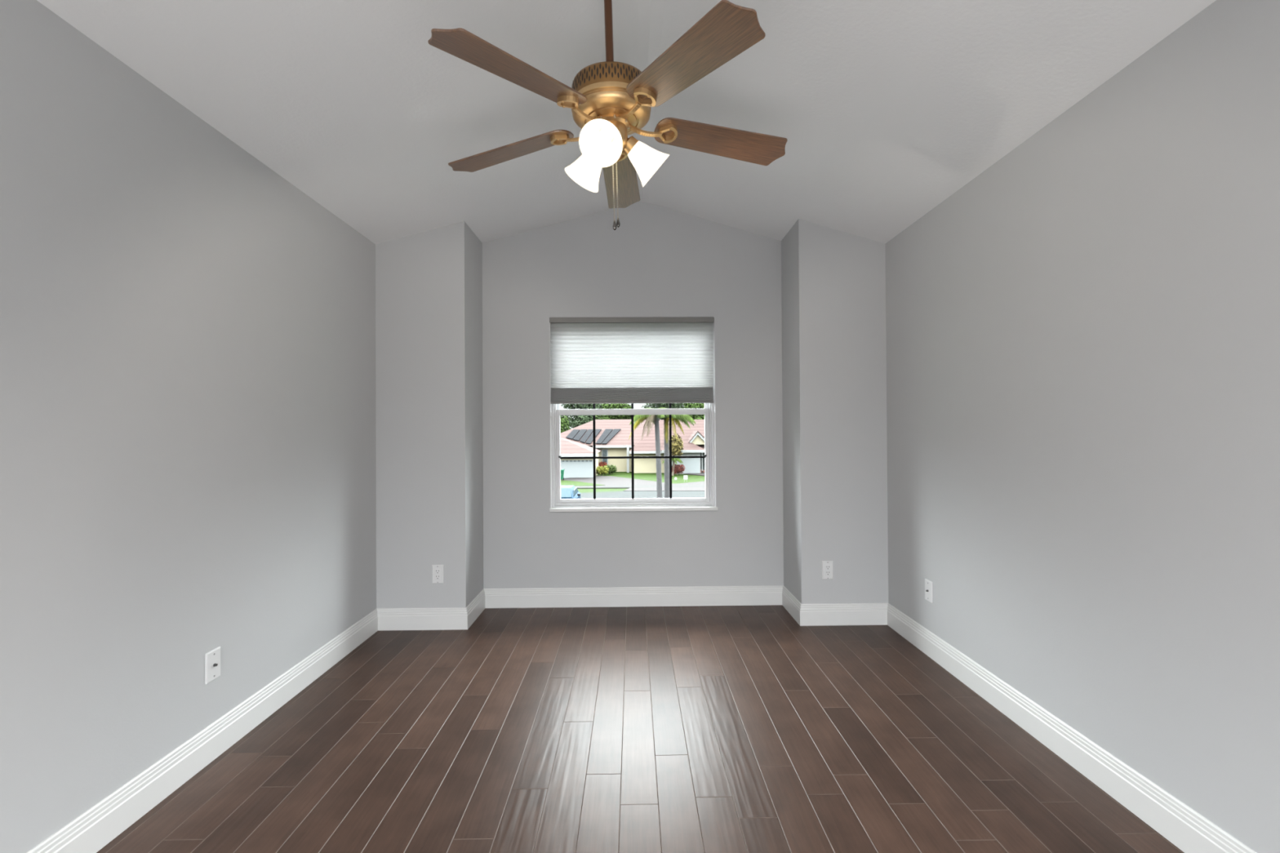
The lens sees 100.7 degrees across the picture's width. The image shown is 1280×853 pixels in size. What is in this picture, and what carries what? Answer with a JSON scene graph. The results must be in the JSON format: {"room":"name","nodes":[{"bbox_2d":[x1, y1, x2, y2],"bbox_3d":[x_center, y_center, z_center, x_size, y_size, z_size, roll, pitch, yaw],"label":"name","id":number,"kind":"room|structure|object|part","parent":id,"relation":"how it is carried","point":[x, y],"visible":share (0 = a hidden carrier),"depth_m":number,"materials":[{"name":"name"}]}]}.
{"room":"empty bedroom","nodes":[
{"label":"empty bedroom","id":0,"kind":"room"},
{"bbox_2d":[0,0,376,852],"bbox_3d":[-1.714,0.149,1.113,0.150,2.645,5.676,0,0,-1],"label":"wall","id":1,"kind":"structure","parent":0,"point":[188,437],"depth_m":1.77,"materials":[{"name":"paint"}]},
{"bbox_2d":[26,608,377,852],"bbox_3d":[-1.620,1.201,0.808,0.016,0.134,5.076,0,0,-1],"label":"baseboard","id":2,"kind":"structure","parent":1,"relation":"attached to","point":[92,830],"depth_m":1.92,"materials":[{"name":"paint"}]},
{"bbox_2d":[204,646,220,684],"bbox_3d":[-1.639,0.919,2.042,0.017,0.115,0.070,0,0,-1],"label":"cable wall plate","id":3,"kind":"object","parent":1,"relation":"attached to","point":[212,658],"visible":1,"depth_m":2.03,"materials":[{"name":"white plastic"}]},
{"bbox_2d":[375,221,483,608],"bbox_3d":[-1.394,0.075,3.656,0.562,2.818,0.599,0,0,-1],"label":"wall","id":4,"kind":"structure","parent":0,"point":[429,428],"depth_m":3.36,"materials":[{"name":"paint"}]},
{"bbox_2d":[377,607,467,631],"bbox_3d":[-1.375,1.215,3.342,0.578,0.134,0.016,0,0,-1],"label":"baseboard","id":5,"kind":"structure","parent":4,"relation":"attached to","point":[455,618],"depth_m":3.34,"materials":[{"name":"paint"}]},
{"bbox_2d":[431,564,444,583],"bbox_3d":[-1.278,0.934,3.349,0.072,0.116,0.009,0,0,-1],"label":"electrical outlet","id":6,"kind":"object","parent":4,"relation":"attached to","point":[437,571],"visible":1,"depth_m":3.35,"materials":[{"name":"white plastic"}]},
{"bbox_2d":[435,568,439,579],"bbox_3d":[-1.278,0.934,3.347,0.033,0.067,0.002,0,0,-1],"label":"receptacle","id":7,"kind":"object","parent":6,"relation":"attached to","point":[437,571],"depth_m":3.35,"materials":[{"name":"white plastic"}]},
{"bbox_2d":[466,588,484,629],"bbox_3d":[-1.097,1.214,3.546,0.016,0.134,0.415,0,0,-1],"label":"baseboard","id":8,"kind":"structure","parent":4,"relation":"attached to","point":[474,609],"depth_m":3.52,"materials":[{"name":"paint"}]},
{"bbox_2d":[36,0,1215,244],"bbox_3d":[-0.022,-1.512,1.162,3.554,0.753,5.746,0,0,-1],"label":"ceiling","id":9,"kind":"structure","parent":0,"point":[885,110],"depth_m":2.13,"materials":[{"name":"white paint"}]},
{"bbox_2d":[427,0,786,230],"bbox_3d":[-0.132,-1.124,1.791,1.281,0.902,1.231,-1,0,38],"label":"ceiling fan","id":10,"kind":"object","parent":9,"relation":"hanging from","point":[610,100],"visible":1,"depth_m":1.72,"materials":[{"name":"brown wood"}]},
{"bbox_3d":[-0.354,-1.010,1.509,0.152,0.007,0.517,15,16,36],"label":"blade","id":11,"kind":"part","parent":10,"relation":"part of","materials":[{"name":"brown wood"}]},
{"bbox_3d":[-0.487,-1.024,1.978,0.517,0.007,0.152,-5,13,20],"label":"blade","id":12,"kind":"part","parent":10,"relation":"part of","materials":[{"name":"brown wood"}]},
{"bbox_3d":[-0.200,-0.924,1.933,0.145,0.148,0.142,-2,2,-1],"label":"lamp shade","id":13,"kind":"part","parent":10,"relation":"part of","materials":[{"name":"white glass"}]},
{"bbox_3d":[-0.125,-0.918,1.709,0.139,0.148,0.149,-2,2,-1],"label":"lamp shade","id":14,"kind":"part","parent":10,"relation":"part of","materials":[{"name":"white glass"}]},
{"bbox_3d":[-0.114,-0.955,1.745,0.043,0.046,0.047,-2,2,-1],"label":"bulb","id":15,"kind":"part","parent":10,"relation":"part of","materials":[{"name":"white glass"}]},
{"bbox_2d":[598,124,614,143],"bbox_3d":[-0.111,-0.977,1.768,0.061,0.064,0.062,-2,2,-1],"label":"bulb","id":16,"kind":"object","parent":10,"relation":"attached to","point":[609,138],"depth_m":1.74,"materials":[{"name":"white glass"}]},
{"bbox_3d":[-0.099,-1.080,1.832,0.276,0.060,0.276,-2,2,-1],"label":"motor","id":17,"kind":"part","parent":10,"relation":"part of","materials":[{"name":"gold metal"}]},
{"bbox_3d":[-0.091,-0.838,1.811,0.005,0.265,0.004,-2,2,-1],"label":"pull chain","id":18,"kind":"part","parent":10,"relation":"part of","materials":[{"name":"gold metal"}]},
{"bbox_3d":[-0.080,-0.845,1.823,0.005,0.252,0.004,-2,2,-1],"label":"pull chain","id":19,"kind":"part","parent":10,"relation":"part of","materials":[{"name":"gold metal"}]},
{"bbox_3d":[-0.081,-1.046,2.249,0.152,0.007,0.517,-14,-3,2],"label":"blade","id":20,"kind":"part","parent":10,"relation":"part of","materials":[{"name":"brown wood"}]},
{"bbox_2d":[623,135,638,154],"bbox_3d":[-0.030,-0.983,1.860,0.062,0.064,0.063,-2,2,-1],"label":"socket","id":21,"kind":"object","parent":10,"relation":"attached to","point":[631,144],"depth_m":1.83,"materials":[{"name":"gold metal"}]},
{"bbox_3d":[0.031,-0.929,1.889,0.149,0.148,0.137,-2,2,-1],"label":"lamp shade","id":22,"kind":"part","parent":10,"relation":"part of","materials":[{"name":"white glass"}]},
{"bbox_3d":[0.133,-1.024,1.489,0.152,0.007,0.517,11,-1,-34],"label":"blade","id":23,"kind":"part","parent":10,"relation":"part of","materials":[{"name":"brown wood"}]},
{"bbox_3d":[0.302,-1.046,1.946,0.517,0.007,0.152,2,-11,-16],"label":"blade","id":24,"kind":"part","parent":10,"relation":"part of","materials":[{"name":"brown wood"}]},
{"bbox_2d":[482,202,783,588],"bbox_3d":[-0.050,-0.081,3.876,2.134,3.118,0.200,0,0,-1],"label":"wall","id":25,"kind":"structure","parent":0,"point":[660,261],"depth_m":3.78,"materials":[{"name":"paint"}]},
{"bbox_2d":[549,316,717,511],"bbox_3d":[-0.049,-0.089,3.836,1.194,1.382,0.149,0,0,-1],"label":"window","id":26,"kind":"structure","parent":25,"relation":"in","point":[557,504],"depth_m":3.83,"materials":[{"name":"white plastic"}]},
{"bbox_2d":[549,316,713,404],"bbox_3d":[-0.057,-0.472,3.790,1.170,0.613,0.044,0,0,-1],"label":"cellular shade","id":27,"kind":"object","parent":26,"relation":"attached to","point":[629,359],"visible":1,"depth_m":3.79,"materials":[{"name":"fabric"}]},
{"bbox_3d":[-0.055,-0.172,3.793,1.163,0.013,0.024,0,0,-1],"label":"rail","id":28,"kind":"part","parent":27,"relation":"part of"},
{"bbox_2d":[592,403,671,408],"bbox_3d":[-0.059,-0.421,3.887,0.575,0.595,0.008,0,0,-1],"label":"grille","id":29,"kind":"object","parent":26,"relation":"attached to","point":[632,404],"depth_m":3.88,"materials":[{"name":"black metal"}]},
{"bbox_3d":[-0.058,-0.423,3.894,1.113,0.651,0.030,0,0,-1],"label":"sash","id":30,"kind":"part","parent":26,"relation":"part of","materials":[{"name":"white plastic"}]},
{"bbox_3d":[-0.054,0.218,3.856,1.113,0.693,0.030,0,0,-1],"label":"sash","id":31,"kind":"part","parent":26,"relation":"part of","materials":[{"name":"white plastic"}]},
{"bbox_2d":[560,414,705,498],"bbox_3d":[-0.052,0.220,3.849,1.057,0.612,0.008,0,0,-1],"label":"grille","id":32,"kind":"object","parent":26,"relation":"attached to","point":[594,457],"depth_m":3.85,"materials":[{"name":"black metal"}]},
{"bbox_3d":[-0.044,0.590,3.783,1.194,0.024,0.051,0,0,-1],"label":"sill","id":33,"kind":"part","parent":26,"relation":"part of","materials":[{"name":"paint"}]},
{"bbox_2d":[484,585,783,608],"bbox_3d":[-0.040,1.209,3.760,2.134,0.134,0.016,0,0,-1],"label":"baseboard","id":34,"kind":"structure","parent":25,"relation":"attached to","point":[619,597],"depth_m":3.75,"materials":[{"name":"paint"}]},
{"bbox_2d":[97,604,1184,852],"bbox_3d":[-0.002,1.360,0.980,3.554,0.200,5.976,0,0,-1],"label":"floor","id":35,"kind":"structure","parent":0,"point":[700,729],"depth_m":2.05,"materials":[{"name":"brown wood"}]},
{"bbox_2d":[781,218,888,604],"bbox_3d":[1.300,0.053,3.694,0.558,2.831,0.599,0,0,-1],"label":"wall","id":36,"kind":"structure","parent":0,"point":[833,281],"depth_m":3.40,"materials":[{"name":"paint"}]},
{"bbox_2d":[782,586,801,625],"bbox_3d":[1.022,1.202,3.575,0.016,0.134,0.415,0,0,-1],"label":"baseboard","id":37,"kind":"structure","parent":36,"relation":"attached to","point":[793,606],"depth_m":3.55,"materials":[{"name":"paint"}]},
{"bbox_2d":[822,560,833,579],"bbox_3d":[1.199,0.918,3.384,0.072,0.116,0.009,0,0,-1],"label":"electrical outlet","id":38,"kind":"object","parent":36,"relation":"attached to","point":[827,566],"visible":1,"depth_m":3.38,"materials":[{"name":"white plastic"}]},
{"bbox_2d":[825,564,830,575],"bbox_3d":[1.199,0.918,3.381,0.033,0.067,0.002,0,0,-1],"label":"receptacle","id":39,"kind":"object","parent":38,"relation":"attached to","point":[827,566],"depth_m":3.38,"materials":[{"name":"white plastic"}]},
{"bbox_2d":[800,603,888,626],"bbox_3d":[1.303,1.199,3.380,0.574,0.134,0.016,0,0,-1],"label":"baseboard","id":40,"kind":"structure","parent":36,"relation":"attached to","point":[838,614],"depth_m":3.37,"materials":[{"name":"paint"}]},
{"bbox_2d":[884,0,1279,852],"bbox_3d":[1.690,0.129,1.161,0.150,2.645,5.676,0,0,-1],"label":"wall","id":41,"kind":"structure","parent":0,"point":[1082,337],"depth_m":1.76,"materials":[{"name":"paint"}]},
{"bbox_2d":[924,578,933,603],"bbox_3d":[1.587,0.906,2.922,0.017,0.115,0.070,0,0,-1],"label":"cable wall plate","id":42,"kind":"object","parent":41,"relation":"attached to","point":[928,584],"visible":1,"depth_m":2.91,"materials":[{"name":"white plastic"}]},
{"bbox_2d":[887,603,1256,852],"bbox_3d":[1.618,1.182,0.854,0.016,0.134,5.076,0,0,-1],"label":"baseboard","id":43,"kind":"structure","parent":41,"relation":"attached to","point":[1190,832],"depth_m":1.91,"materials":[{"name":"paint"}]},
{"label":"outside","id":44,"kind":"structure","parent":0,"visible":0},
{"bbox_2d":[623,487,705,491],"bbox_3d":[3.617,5.250,44.339,9.800,0.090,2.944,0,0,3],"label":"apron","id":45,"kind":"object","parent":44,"point":[636,489],"visible":0.43,"depth_m":43.89,"materials":[{"name":"grey concrete"}]},
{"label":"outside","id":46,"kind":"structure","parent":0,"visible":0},
{"bbox_2d":[562,475,705,485],"bbox_3d":[0.030,5.318,51.477,19.345,0.080,12.116,0,0,-1],"label":"driveway","id":47,"kind":"structure","parent":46,"point":[602,480],"depth_m":50.66,"materials":[{"name":"grey concrete"}]},
{"bbox_2d":[560,468,564,479],"bbox_3d":[-7.881,4.767,52.596,0.700,1.120,0.814,0,0,-1],"label":"bin","id":48,"kind":"object","parent":47,"relation":"on","point":[562,469],"visible":0.49,"depth_m":52.29,"materials":[{"name":"green plastic"}]},
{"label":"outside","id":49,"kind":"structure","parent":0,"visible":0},
{"bbox_2d":[683,472,705,475],"bbox_3d":[7.677,5.318,59.211,5.658,0.080,4.596,0,0,7],"label":"driveway","id":50,"kind":"structure","parent":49,"point":[700,473],"depth_m":59.05,"materials":[{"name":"grey concrete"}]},
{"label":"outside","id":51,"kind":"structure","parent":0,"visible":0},
{"bbox_2d":[577,471,705,493],"bbox_3d":[-2.245,6.245,162.950,300.000,0.450,314.000,0,0,-1],"label":"ground","id":52,"kind":"structure","parent":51,"point":[649,477],"depth_m":55.08,"materials":[{"name":"green plant"}]},
{"bbox_2d":[560,415,569,433],"bbox_3d":[-16.017,-1.097,86.476,9.433,13.807,6.764,0,0,-1],"label":"tree","id":53,"kind":"object","parent":52,"relation":"on","point":[563,421],"visible":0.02,"depth_m":86.02,"materials":[{"name":"green plant"}]},
{"bbox_2d":[560,404,604,429],"bbox_3d":[-9.428,-1.628,95.883,10.774,14.900,10.630,0,0,-1],"label":"tree","id":54,"kind":"object","parent":52,"relation":"on","point":[579,420],"visible":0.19,"depth_m":93.39,"materials":[{"name":"green plant"}]},
{"bbox_2d":[560,480,605,485],"bbox_3d":[-6.818,5.336,49.689,7.361,0.105,5.444,0,0,-1],"label":"lawn patch","id":55,"kind":"structure","parent":52,"relation":"on","point":[563,482],"depth_m":48.88,"materials":[{"name":"green plant"}]},
{"bbox_2d":[595,466,608,475],"bbox_3d":[-4.216,4.845,58.089,1.705,1.156,1.145,0,0,-1],"label":"shrub","id":56,"kind":"object","parent":52,"relation":"on","point":[601,470],"visible":0.95,"depth_m":57.82,"materials":[{"name":"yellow plant"}]},
{"bbox_2d":[598,461,606,466],"bbox_3d":[-4.475,4.772,62.462,1.461,1.350,1.026,0,0,-1],"label":"shrub","id":57,"kind":"object","parent":52,"relation":"on","point":[602,464],"visible":0.42,"depth_m":62.29,"materials":[{"name":"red plant"}]},
{"bbox_2d":[605,464,617,475],"bbox_3d":[-3.402,4.834,59.586,1.750,1.186,1.118,0,0,-1],"label":"shrub","id":58,"kind":"object","parent":52,"relation":"on","point":[612,468],"visible":0.66,"depth_m":59.38,"materials":[{"name":"green plant"}]},
{"bbox_2d":[591,403,654,424],"bbox_3d":[-2.413,-1.273,87.184,11.051,14.005,6.794,0,0,-1],"label":"tree","id":59,"kind":"object","parent":52,"relation":"on","point":[606,406],"visible":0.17,"depth_m":85.14,"materials":[{"name":"green plant"}]},
{"bbox_2d":[560,419,704,478],"bbox_3d":[-0.779,2.229,66.909,25.098,6.430,24.150,0,0,-1],"label":"house","id":60,"kind":"structure","parent":52,"relation":"on","point":[693,439],"depth_m":62.30,"materials":[{"name":"pink tile"}]},
{"bbox_2d":[565,429,579,439],"bbox_3d":[-8.384,0.977,65.983,0.940,1.248,2.970,0,0,12],"label":"solar panel","id":61,"kind":"object","parent":60,"relation":"on","point":[571,435],"visible":1,"depth_m":65.85,"materials":[{"name":"grey glass"}]},
{"bbox_3d":[-7.438,4.463,55.356,5.285,1.885,0.080,0,0,-1],"label":"garage door","id":62,"kind":"part","parent":60,"relation":"part of","materials":[{"name":"white metal"}]},
{"bbox_2d":[573,429,586,440],"bbox_3d":[-7.439,1.056,65.770,0.797,1.441,3.460,0,0,12],"label":"solar panel","id":63,"kind":"object","parent":60,"relation":"on","point":[581,433],"visible":1,"depth_m":65.68,"materials":[{"name":"grey glass"}]},
{"bbox_2d":[579,429,592,443],"bbox_3d":[-6.596,1.167,65.478,0.737,1.667,4.022,0,0,11],"label":"solar panel","id":64,"kind":"object","parent":60,"relation":"on","point":[587,434],"visible":0.86,"depth_m":65.18,"materials":[{"name":"grey glass"}]},
{"bbox_2d":[585,429,601,444],"bbox_3d":[-5.800,1.214,65.384,0.816,1.795,4.387,0,0,14],"label":"solar panel","id":65,"kind":"object","parent":60,"relation":"on","point":[590,439],"visible":0.86,"depth_m":64.94,"materials":[{"name":"grey glass"}]},
{"bbox_2d":[595,428,613,444],"bbox_3d":[-4.500,1.198,65.366,0.907,1.797,4.616,0,0,16],"label":"solar panel","id":66,"kind":"object","parent":60,"relation":"on","point":[607,431],"visible":0.86,"depth_m":65.42,"materials":[{"name":"grey glass"}]},
{"bbox_2d":[601,428,621,444],"bbox_3d":[-3.635,1.200,65.380,0.832,1.821,4.826,0,0,20],"label":"solar panel","id":67,"kind":"object","parent":60,"relation":"on","point":[615,431],"visible":1,"depth_m":65.42,"materials":[{"name":"grey glass"}]},
{"bbox_3d":[5.245,4.359,60.034,2.912,1.996,0.080,0,0,-1],"label":"garage door","id":68,"kind":"part","parent":60,"relation":"part of","materials":[{"name":"white metal"}]},
{"bbox_3d":[6.870,1.625,61.258,2.939,2.018,0.230,0,0,-1],"label":"gable trim","id":69,"kind":"part","parent":60,"relation":"part of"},
{"bbox_3d":[7.173,4.065,61.233,0.115,2.595,0.300,0,0,-1],"label":"porch post","id":70,"kind":"part","parent":60,"relation":"part of","materials":[{"name":"white paint"}]},
{"bbox_2d":[628,407,675,497],"bbox_3d":[0.807,2.071,32.268,2.737,6.425,2.514,0,0,15],"label":"palm tree","id":71,"kind":"object","parent":52,"relation":"on","point":[638,419],"visible":0.56,"depth_m":31.86,"materials":[{"name":"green plant"}]},
{"bbox_2d":[640,403,684,422],"bbox_3d":[4.542,-1.643,96.251,13.006,14.767,9.184,0,0,-1],"label":"tree","id":72,"kind":"object","parent":52,"relation":"on","point":[674,406],"visible":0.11,"depth_m":94.90,"materials":[{"name":"green plant"}]},
{"bbox_2d":[662,433,683,475],"bbox_3d":[3.611,3.082,57.906,2.409,4.696,2.220,0,0,-1],"label":"palm","id":73,"kind":"object","parent":52,"relation":"on","point":[677,443],"visible":0.67,"depth_m":57.52,"materials":[{"name":"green plant"}]},
{"bbox_3d":[3.870,2.158,57.905,1.879,2.852,1.762,0,0,-1],"label":"crown","id":74,"kind":"part","parent":73,"relation":"part of","materials":[{"name":"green plant"}]},
{"bbox_2d":[658,414,695,497],"bbox_3d":[1.892,2.101,33.293,3.187,6.360,2.281,0,0,-1],"label":"palm tree","id":75,"kind":"object","parent":52,"relation":"on","point":[683,418],"visible":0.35,"depth_m":32.86,"materials":[{"name":"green plant"}]},
{"bbox_2d":[671,463,685,475],"bbox_3d":[4.110,4.697,58.195,1.832,1.351,1.146,0,0,-1],"label":"shrub","id":76,"kind":"object","parent":52,"relation":"on","point":[678,468],"visible":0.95,"depth_m":57.98,"materials":[{"name":"red plant"}]},
{"bbox_2d":[683,475,687,482],"bbox_3d":[4.356,5.002,50.579,0.400,0.670,0.030,0,0,-1],"label":"sign","id":77,"kind":"object","parent":52,"relation":"on","point":[685,477],"visible":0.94,"depth_m":50.57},
{"bbox_3d":[4.355,4.867,50.580,0.400,0.400,0.030,0,0,-1],"label":"sign panel","id":78,"kind":"part","parent":77,"relation":"part of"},
{"bbox_2d":[681,403,704,419],"bbox_3d":[9.067,-0.768,86.282,8.675,12.847,6.338,0,0,-1],"label":"tree","id":79,"kind":"object","parent":52,"relation":"on","point":[686,406],"visible":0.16,"depth_m":85.24,"materials":[{"name":"green plant"}]},
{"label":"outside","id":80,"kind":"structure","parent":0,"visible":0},
{"bbox_2d":[574,484,705,488],"bbox_3d":[-0.617,5.286,46.327,300.000,0.092,1.621,0,0,-1],"label":"sidewalk","id":81,"kind":"structure","parent":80,"point":[663,486],"depth_m":46.10,"materials":[{"name":"concrete"}]},
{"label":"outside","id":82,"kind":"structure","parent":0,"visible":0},
{"bbox_2d":[580,491,705,498],"bbox_3d":[-0.426,5.220,32.630,300.000,0.060,21.326,0,0,-1],"label":"street","id":83,"kind":"structure","parent":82,"point":[606,495],"depth_m":40.53,"materials":[{"name":"grey asphalt"}]},
{"bbox_2d":[560,485,580,498],"bbox_3d":[-4.735,4.487,32.911,2.160,1.460,4.400,0,0,-1],"label":"car","id":84,"kind":"object","parent":83,"relation":"on","point":[566,491],"visible":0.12,"depth_m":32.04,"materials":[{"name":"blue paint"}]}
]}

